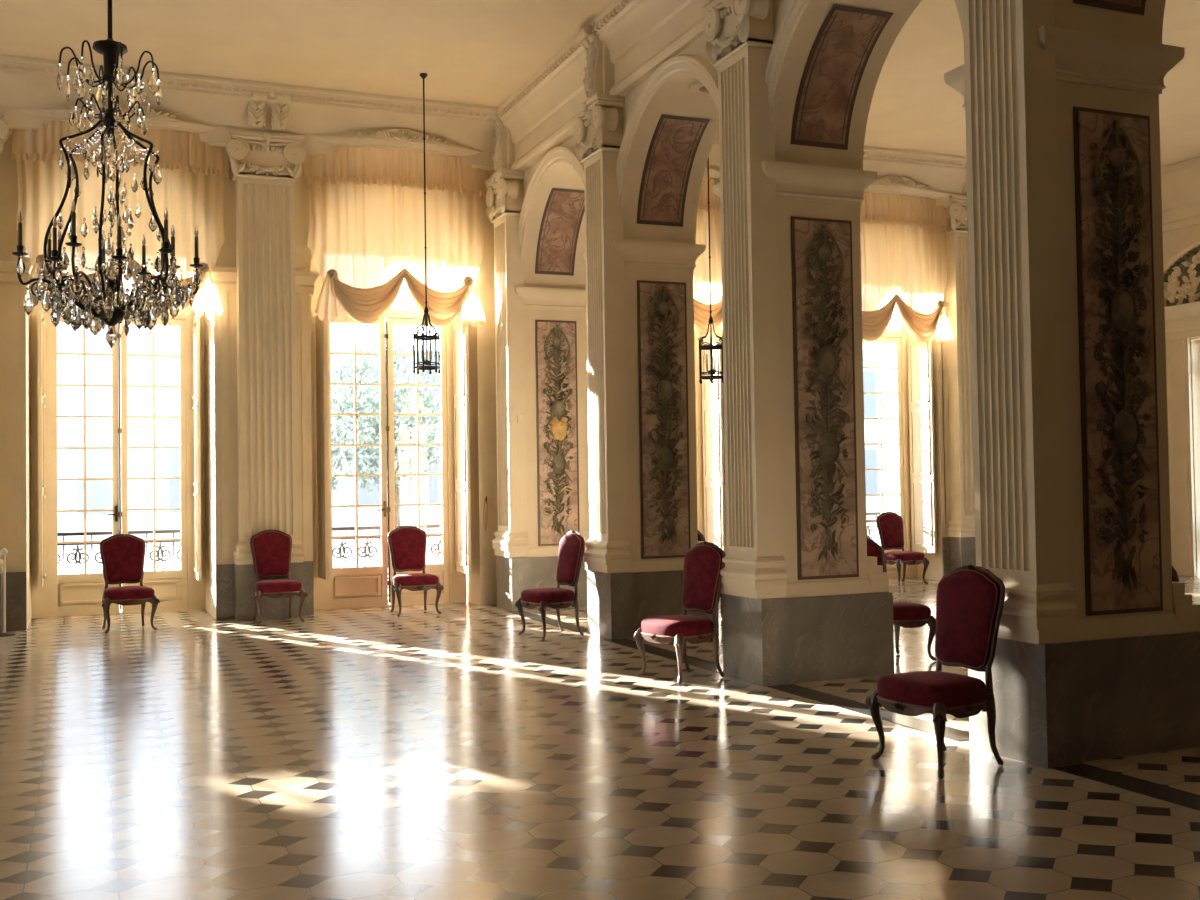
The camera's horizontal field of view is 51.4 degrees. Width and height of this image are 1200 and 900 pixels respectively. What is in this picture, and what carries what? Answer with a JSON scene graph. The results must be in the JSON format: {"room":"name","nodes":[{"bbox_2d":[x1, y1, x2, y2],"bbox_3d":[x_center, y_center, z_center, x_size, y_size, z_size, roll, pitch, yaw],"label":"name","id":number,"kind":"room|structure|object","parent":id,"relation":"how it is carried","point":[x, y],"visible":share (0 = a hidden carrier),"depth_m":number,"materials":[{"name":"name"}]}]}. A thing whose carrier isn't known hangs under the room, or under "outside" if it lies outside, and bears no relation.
{"room":"palace ballroom","nodes":[
{"label":"palace ballroom","id":0,"kind":"room"},
{"bbox_2d":[0,134,950,627],"bbox_3d":[-2.708,-1.082,16.481,23.600,6.220,1.550,0,-2,-22],"label":"wall","id":1,"kind":"structure","parent":0,"point":[481,583],"depth_m":15.33,"materials":[{"name":"beige paint"}]},
{"bbox_2d":[0,109,32,632],"bbox_3d":[-6.887,-1.065,13.765,1.170,6.170,1.275,0,-2,-22],"label":"pilaster","id":2,"kind":"object","parent":1,"relation":"attached to","point":[16,593],"visible":0.89,"depth_m":13.98,"materials":[{"name":"beige paint"}]},
{"bbox_2d":[30,305,205,618],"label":"window","id":3,"kind":"structure","parent":1,"relation":"in","point":[53,594],"depth_m":15.70,"materials":[{"name":"paint"}]},
{"bbox_2d":[38,309,45,586],"bbox_3d":[-6.744,-0.017,15.086,0.066,3.300,0.560,0,-2,-22],"label":"shutter","id":4,"kind":"object","parent":3,"relation":"attached to","point":[41,316],"depth_m":14.86,"materials":[{"name":"paint"}]},
{"bbox_2d":[192,316,200,580],"bbox_3d":[-5.100,-0.024,15.766,0.056,3.300,0.560,0,-2,-22],"label":"shutter","id":5,"kind":"object","parent":3,"relation":"attached to","point":[196,380],"depth_m":15.55,"materials":[{"name":"paint"}]},
{"bbox_2d":[0,55,497,174],"bbox_3d":[-7.223,-3.882,13.467,13.026,0.635,0.940,0,-2,-22],"label":"cornice","id":6,"kind":"structure","parent":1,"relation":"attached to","point":[25,82],"depth_m":14.67,"materials":[{"name":"beige paint"}]},
{"bbox_2d":[23,101,219,133],"bbox_3d":[-5.457,-3.834,14.306,2.456,0.250,0.410,0,-2,-22],"label":"pelmet","id":7,"kind":"object","parent":6,"relation":"attached to","point":[154,119],"visible":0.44,"depth_m":14.26,"materials":[{"name":"beige paint"}]},
{"bbox_2d":[12,121,228,318],"bbox_3d":[-5.452,-2.613,14.308,2.342,2.174,0.378,0,-2,-22],"label":"curtain","id":8,"kind":"object","parent":7,"relation":"hanging from","point":[191,187],"visible":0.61,"depth_m":14.33,"materials":[{"name":"beige fabric"}]},
{"bbox_2d":[315,128,481,156],"bbox_3d":[-2.481,-3.847,15.536,2.456,0.250,0.410,0,-2,-22],"label":"pelmet","id":9,"kind":"object","parent":6,"relation":"attached to","point":[406,139],"visible":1,"depth_m":15.38,"materials":[{"name":"beige paint"}]},
{"bbox_2d":[304,146,488,327],"bbox_3d":[-2.477,-2.626,15.539,2.342,2.174,0.378,0,-2,-22],"label":"curtain","id":10,"kind":"object","parent":9,"relation":"hanging from","point":[366,235],"visible":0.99,"depth_m":15.45,"materials":[{"name":"beige fabric"}]},
{"bbox_2d":[310,256,470,609],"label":"window","id":11,"kind":"structure","parent":1,"relation":"in","point":[347,587],"depth_m":16.15,"materials":[{"name":"paint"}]},
{"bbox_2d":[315,314,329,579],"bbox_3d":[-3.444,-0.056,15.531,0.066,3.300,0.560,0,-2,-22],"label":"shutter","id":12,"kind":"object","parent":11,"relation":"attached to","point":[322,474],"depth_m":15.42,"materials":[{"name":"paint"}]},
{"bbox_2d":[453,319,470,573],"bbox_3d":[-1.800,-0.063,16.211,0.056,3.300,0.560,0,-2,-22],"label":"shutter","id":13,"kind":"object","parent":11,"relation":"attached to","point":[461,436],"depth_m":16.17,"materials":[{"name":"paint"}]},
{"bbox_2d":[483,497,488,530],"bbox_3d":[-1.465,0.824,16.072,0.066,0.449,0.046,-1,-2,5],"label":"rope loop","id":14,"kind":"object","parent":1,"relation":"hanging from","point":[486,500],"visible":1,"depth_m":16.06,"materials":[{"name":"beige fabric"}]},
{"bbox_2d":[694,329,725,553],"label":"window","id":15,"kind":"structure","parent":1,"relation":"in","point":[708,396],"depth_m":17.76,"materials":[{"name":"paint"}]},
{"bbox_2d":[706,131,967,207],"bbox_3d":[4.016,-3.930,18.115,9.900,0.635,0.940,0,-2,-22],"label":"cornice","id":16,"kind":"structure","parent":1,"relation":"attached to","point":[941,172],"depth_m":18.11,"materials":[{"name":"beige paint"}]},
{"bbox_2d":[703,165,719,179],"bbox_3d":[0.957,-3.862,16.958,2.456,0.250,0.410,0,-2,-22],"label":"pelmet","id":17,"kind":"object","parent":16,"relation":"attached to","point":[713,173],"visible":0.07,"depth_m":17.12,"materials":[{"name":"beige stone"}]},
{"bbox_2d":[693,177,722,334],"bbox_3d":[0.961,-2.641,16.961,2.342,2.174,0.378,0,-2,-22],"label":"curtain","id":18,"kind":"object","parent":17,"relation":"hanging from","point":[701,287],"visible":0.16,"depth_m":17.15,"materials":[{"name":"beige fabric"}]},
{"bbox_2d":[864,175,949,198],"bbox_3d":[4.274,-3.876,18.330,2.456,0.250,0.410,0,-2,-22],"label":"pelmet","id":19,"kind":"object","parent":16,"relation":"attached to","point":[894,184],"visible":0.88,"depth_m":18.23,"materials":[{"name":"beige stone"}]},
{"bbox_2d":[860,192,952,343],"bbox_3d":[4.279,-2.655,18.332,2.342,2.174,0.378,0,-2,-22],"label":"curtain","id":20,"kind":"object","parent":19,"relation":"hanging from","point":[903,237],"visible":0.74,"depth_m":18.36,"materials":[{"name":"beige fabric"}]},
{"bbox_2d":[863,310,936,579],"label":"window","id":21,"kind":"structure","parent":1,"relation":"in","point":[913,368],"depth_m":19.25,"materials":[{"name":"paint"}]},
{"bbox_2d":[907,338,936,552],"bbox_3d":[4.917,-0.089,19.097,0.056,3.300,0.560,0,-2,-22],"label":"shutter","id":22,"kind":"object","parent":21,"relation":"attached to","point":[921,497],"depth_m":19.09,"materials":[{"name":"paint"}]},
{"bbox_2d":[941,183,975,574],"bbox_3d":[5.634,-1.119,18.943,1.170,6.170,1.275,0,-2,-22],"label":"pilaster","id":23,"kind":"object","parent":1,"relation":"attached to","point":[958,549],"visible":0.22,"depth_m":18.79,"materials":[{"name":"beige paint"}]},
{"bbox_2d":[0,575,1199,899],"bbox_3d":[0.767,1.814,8.107,23.600,0.120,19.500,0,-2,-22],"label":"floor","id":24,"kind":"structure","parent":0,"point":[371,753],"depth_m":6.46,"materials":[{"name":"beige tile"}]},
{"bbox_2d":[0,548,15,636],"bbox_3d":[-6.451,1.535,13.521,0.220,0.945,0.220,0,-2,-22],"label":"barrier post","id":25,"kind":"object","parent":24,"relation":"on","point":[4,552],"visible":1,"depth_m":13.51,"materials":[{"name":"beige metal"}]},
{"bbox_2d":[99,533,159,633],"bbox_3d":[-5.261,1.464,13.885,0.610,1.070,0.590,0,-2,-30],"label":"dining chair","id":26,"kind":"object","parent":24,"relation":"on","point":[122,555],"visible":1,"depth_m":13.97,"materials":[{"name":"fabric"}]},
{"bbox_2d":[211,90,318,620],"bbox_3d":[-4.014,-1.078,14.953,1.310,6.170,1.275,0,-2,-22],"label":"pilaster","id":27,"kind":"object","parent":24,"relation":"on","point":[265,281],"visible":0.98,"depth_m":14.87,"materials":[{"name":"beige paint"}]},
{"bbox_2d":[250,529,306,624],"bbox_3d":[-3.762,1.458,14.505,0.610,1.070,0.590,0,-2,-26],"label":"dining chair","id":28,"kind":"object","parent":24,"relation":"on","point":[271,550],"visible":1,"depth_m":14.61,"materials":[{"name":"red fabric"}]},
{"bbox_2d":[388,525,443,616],"bbox_3d":[-2.269,1.453,15.187,0.610,1.070,0.590,0,-2,-24],"label":"dining chair","id":29,"kind":"object","parent":24,"relation":"on","point":[407,544],"visible":1,"depth_m":15.29,"materials":[{"name":"red fabric"}]},
{"bbox_2d":[485,113,589,610],"bbox_3d":[-0.781,-1.106,15.922,1.365,6.179,1.015,0,-2,-22],"label":"pillar","id":30,"kind":"structure","parent":24,"relation":"on","point":[539,331],"depth_m":15.55,"materials":[{"name":"beige paint"}]},
{"bbox_2d":[517,415,521,421],"bbox_3d":[-0.989,-0.387,15.393,0.060,0.090,0.030,0,-2,-22],"label":"sensor box","id":31,"kind":"object","parent":30,"relation":"attached to","point":[519,417],"visible":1,"depth_m":15.38,"materials":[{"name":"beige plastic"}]},
{"bbox_2d":[504,611,587,631],"bbox_3d":[-0.606,1.939,14.176,0.220,0.014,2.430,0,-2,-22],"label":"floor strip","id":32,"kind":"object","parent":24,"relation":"on","point":[568,626],"visible":0.71,"depth_m":14.02,"materials":[{"name":"black stone"}]},
{"bbox_2d":[515,530,584,639],"bbox_3d":[-0.491,1.361,12.766,0.590,1.070,0.610,0,-2,-30],"label":"dining chair","id":33,"kind":"object","parent":24,"relation":"on","point":[571,545],"visible":1,"depth_m":12.70,"materials":[{"name":"red fabric"}]},
{"bbox_2d":[572,24,718,638],"bbox_3d":[0.418,-1.202,12.968,1.365,6.179,0.935,0,-2,-22],"label":"pillar","id":34,"kind":"structure","parent":24,"relation":"on","point":[640,298],"depth_m":12.63,"materials":[{"name":"beige paint"}]},
{"bbox_2d":[603,639,722,672],"bbox_3d":[0.597,1.843,11.267,0.220,0.014,2.430,0,-2,-22],"label":"floor strip","id":35,"kind":"object","parent":24,"relation":"on","point":[697,662],"visible":0.71,"depth_m":11.21,"materials":[{"name":"black stone"}]},
{"bbox_2d":[633,541,725,683],"bbox_3d":[0.653,1.268,9.920,0.590,1.070,0.610,0,-2,-35],"label":"dining chair","id":36,"kind":"object","parent":24,"relation":"on","point":[703,563],"visible":1,"depth_m":9.88,"materials":[{"name":"red fabric"}]},
{"bbox_2d":[698,530,721,617],"bbox_3d":[1.251,1.361,13.737,0.590,1.070,0.610,0,-2,-22],"label":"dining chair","id":37,"kind":"object","parent":24,"relation":"on","point":[701,537],"visible":0.04,"depth_m":13.47,"materials":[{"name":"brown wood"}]},
{"bbox_2d":[702,0,893,686],"bbox_3d":[1.529,-1.298,10.020,1.365,6.179,0.935,0,-2,-22],"label":"pillar","id":38,"kind":"structure","parent":24,"relation":"on","point":[804,599],"depth_m":9.69,"materials":[{"name":"beige paint"}]},
{"bbox_2d":[767,684,969,741],"bbox_3d":[1.771,1.750,8.426,0.220,0.014,2.280,0,-2,-22],"label":"floor strip","id":39,"kind":"object","parent":24,"relation":"on","point":[951,733],"visible":0.71,"depth_m":8.31,"materials":[{"name":"black stone"}]},
{"bbox_2d":[867,537,935,660],"bbox_3d":[2.500,1.261,10.716,0.590,1.070,0.610,0,-2,-22],"label":"dining chair","id":40,"kind":"object","parent":24,"relation":"on","point":[905,614],"visible":0.43,"depth_m":10.51,"materials":[{"name":"red fabric"}]},
{"bbox_2d":[876,511,928,585],"bbox_3d":[4.431,1.434,18.348,0.610,1.070,0.590,0,-2,-26],"label":"dining chair","id":41,"kind":"object","parent":24,"relation":"on","point":[890,526],"visible":0.97,"depth_m":18.43,"materials":[{"name":"red fabric"}]},
{"bbox_2d":[865,564,1004,778],"bbox_3d":[1.841,1.167,6.785,0.590,1.070,0.610,0,-2,-28],"label":"dining chair","id":42,"kind":"object","parent":24,"relation":"on","point":[970,598],"visible":1,"depth_m":6.73,"materials":[{"name":"red fabric"}]},
{"bbox_2d":[944,0,1199,768],"bbox_3d":[2.675,-1.389,7.249,1.365,6.179,0.935,0,-2,-22],"label":"pillar","id":43,"kind":"structure","parent":24,"relation":"on","point":[1097,657],"depth_m":6.92,"materials":[{"name":"beige paint"}]},
{"bbox_2d":[1052,763,1199,810],"bbox_3d":[2.946,1.657,5.586,0.220,0.014,2.430,0,-2,-22],"label":"floor strip","id":44,"kind":"object","parent":24,"relation":"on","point":[1162,792],"visible":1,"depth_m":6.23,"materials":[{"name":"black stone"}]},
{"bbox_2d":[1172,566,1178,581],"bbox_3d":[3.657,1.169,7.917,0.590,1.070,0.610,0,-2,-22],"label":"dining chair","id":45,"kind":"object","parent":24,"relation":"on","point":[1175,578],"visible":0.02,"depth_m":7.61,"materials":[{"name":"red fabric"}]},
{"bbox_2d":[0,0,1199,167],"bbox_3d":[0.670,-4.563,8.276,23.600,0.200,19.500,0,-2,-22],"label":"ceiling","id":46,"kind":"structure","parent":0,"point":[474,52],"depth_m":13.25,"materials":[{"name":"paint"}]},
{"bbox_2d":[12,0,203,348],"bbox_3d":[-3.682,-2.561,9.387,1.344,3.610,1.241,0,-2,-22],"label":"chandelier","id":47,"kind":"object","parent":46,"relation":"hanging from","point":[111,306],"visible":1,"depth_m":9.26,"materials":[{"name":"black metal"}]},
{"bbox_2d":[18,223,21,244],"bbox_3d":[-4.214,-1.568,9.068,0.029,0.165,0.028,0,-2,-22],"label":"candle","id":48,"kind":"object","parent":47,"relation":"on","point":[19,224],"depth_m":9.06,"materials":[{"name":"brown wax"}]},
{"bbox_2d":[47,239,50,260],"bbox_3d":[-4.136,-1.501,9.374,0.029,0.165,0.028,0,-2,-22],"label":"candle","id":49,"kind":"object","parent":47,"relation":"on","point":[49,240],"depth_m":9.36,"materials":[{"name":"brown wax"}]},
{"bbox_2d":[53,227,56,249],"bbox_3d":[-3.914,-1.516,8.960,0.029,0.165,0.028,0,-2,-22],"label":"candle","id":50,"kind":"object","parent":47,"relation":"on","point":[54,228],"depth_m":8.95,"materials":[{"name":"brown wax"}]},
{"bbox_2d":[71,212,75,234],"bbox_3d":[-3.687,-1.585,8.742,0.029,0.165,0.028,0,-2,-22],"label":"candle","id":51,"kind":"object","parent":47,"relation":"on","point":[73,214],"depth_m":8.73,"materials":[{"name":"brown wax"}]},
{"bbox_2d":[102,248,104,261],"bbox_3d":[-3.888,-1.495,9.774,0.029,0.165,0.028,0,-2,-22],"label":"candle","id":52,"kind":"object","parent":47,"relation":"on","point":[103,251],"depth_m":9.76,"materials":[{"name":"brown wax"}]},
{"bbox_2d":[117,226,121,248],"bbox_3d":[-3.444,-1.523,8.946,0.029,0.165,0.028,0,-2,-22],"label":"candle","id":53,"kind":"object","parent":47,"relation":"on","point":[119,229],"depth_m":8.94,"materials":[{"name":"brown wax"}]},
{"bbox_2d":[142,245,145,265],"bbox_3d":[-3.647,-1.553,9.981,0.029,0.165,0.028,0,-2,-22],"label":"candle","id":54,"kind":"object","parent":47,"relation":"on","point":[143,246],"depth_m":9.97,"materials":[{"name":"brown wax"}]},
{"bbox_2d":[164,219,167,241],"bbox_3d":[-3.140,-1.586,9.035,0.029,0.165,0.028,0,-2,-22],"label":"candle","id":55,"kind":"object","parent":47,"relation":"on","point":[165,221],"depth_m":9.02,"materials":[{"name":"brown wax"}]},
{"bbox_2d":[171,236,174,257],"bbox_3d":[-3.197,-1.517,9.345,0.029,0.165,0.028,0,-2,-22],"label":"candle","id":56,"kind":"object","parent":47,"relation":"on","point":[172,237],"depth_m":9.33,"materials":[{"name":"brown wax"}]},
{"bbox_2d":[195,236,198,257],"bbox_3d":[-3.121,-1.569,9.654,0.029,0.165,0.028,0,-2,-22],"label":"candle","id":57,"kind":"object","parent":47,"relation":"on","point":[196,237],"depth_m":9.64,"materials":[{"name":"brown wax"}]},
{"bbox_2d":[412,73,440,374],"bbox_3d":[-1.976,-2.564,14.120,0.340,3.405,0.294,0,-2,-22],"label":"lantern","id":58,"kind":"object","parent":46,"relation":"hanging from","point":[426,317],"visible":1,"depth_m":14.10,"materials":[{"name":"black metal"}]},
{"bbox_2d":[698,157,723,383],"bbox_3d":[1.234,-2.534,14.104,0.340,3.565,0.294,0,-2,-22],"label":"lantern","id":59,"kind":"object","parent":46,"relation":"hanging from","point":[712,372],"visible":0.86,"depth_m":14.06,"materials":[{"name":"black metal"}]},
{"bbox_2d":[517,0,1165,289],"bbox_3d":[2.435,-3.372,8.181,1.070,2.240,18.050,0,-2,-22],"label":"arch","id":60,"kind":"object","parent":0,"point":[826,60],"depth_m":10.69,"materials":[{"name":"beige paint"}]},
{"bbox_2d":[497,0,705,171],"bbox_3d":[2.025,-4.079,7.981,0.365,0.815,17.950,0,-2,-22],"label":"cornice","id":61,"kind":"structure","parent":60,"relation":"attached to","point":[640,36],"depth_m":12.57,"materials":[{"name":"beige paint"}]},
{"bbox_2d":[1163,224,1199,575],"bbox_3d":[12.039,-1.403,12.872,0.900,6.220,19.500,0,-2,-22],"label":"wall","id":62,"kind":"structure","parent":0,"point":[1174,241],"depth_m":19.09,"materials":[{"name":"beige paint"}]},
{"bbox_2d":[1161,156,1199,232],"bbox_3d":[11.717,-4.068,11.988,0.550,0.910,17.950,0,-2,-22],"label":"crown molding","id":63,"kind":"structure","parent":62,"relation":"attached to","point":[1180,182],"depth_m":18.98,"materials":[{"name":"beige paint"}]},
{"bbox_2d":[1163,238,1199,575],"bbox_3d":[9.439,-0.705,18.107,0.570,5.182,3.800,0,-2,-22],"label":"window","id":64,"kind":"structure","parent":62,"relation":"in","point":[1182,270],"depth_m":19.07,"materials":[{"name":"paint"}]},
{"label":"outside","id":65,"kind":"structure","parent":0,"visible":0},
{"bbox_2d":[58,518,880,611],"bbox_3d":[-11.162,3.383,53.193,140.000,0.200,73.000,0,-2,-22],"label":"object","id":66,"kind":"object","parent":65,"point":[168,565],"depth_m":30.93,"materials":[{"name":"grey"}]},
{"bbox_2d":[57,322,180,548],"bbox_3d":[-16.371,-0.666,40.888,8.400,7.400,8.800,0,-2,-22],"label":"building","id":67,"kind":"structure","parent":66,"relation":"on","point":[70,431],"depth_m":37.36,"materials":[{"name":"grey stone"}]},
{"bbox_2d":[331,438,342,490],"bbox_3d":[-7.297,0.916,29.442,2.462,3.366,2.456,0,-2,-22],"label":"tree","id":68,"kind":"object","parent":66,"relation":"on","point":[336,481],"visible":0.02,"depth_m":29.55,"materials":[{"name":"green plant"}]},
{"bbox_2d":[331,340,440,544],"bbox_3d":[-4.369,0.073,26.325,3.019,4.793,3.060,0,-2,-22],"label":"tree","id":69,"kind":"object","parent":66,"relation":"on","point":[410,433],"visible":0.67,"depth_m":26.03,"materials":[{"name":"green plant"}]},
{"bbox_2d":[330,348,441,535],"bbox_3d":[-7.036,-0.291,49.065,14.100,6.800,8.800,0,-2,-22],"label":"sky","id":70,"kind":"structure","parent":66,"relation":"on","point":[431,492],"depth_m":44.61,"materials":[{"name":"grey stone"}]},
{"bbox_2d":[863,342,880,517],"bbox_3d":[6.731,-1.843,56.972,16.600,9.900,8.800,0,-2,-22],"label":"building","id":71,"kind":"structure","parent":66,"relation":"on","point":[870,376],"depth_m":54.68,"materials":[{"name":"grey stone"}]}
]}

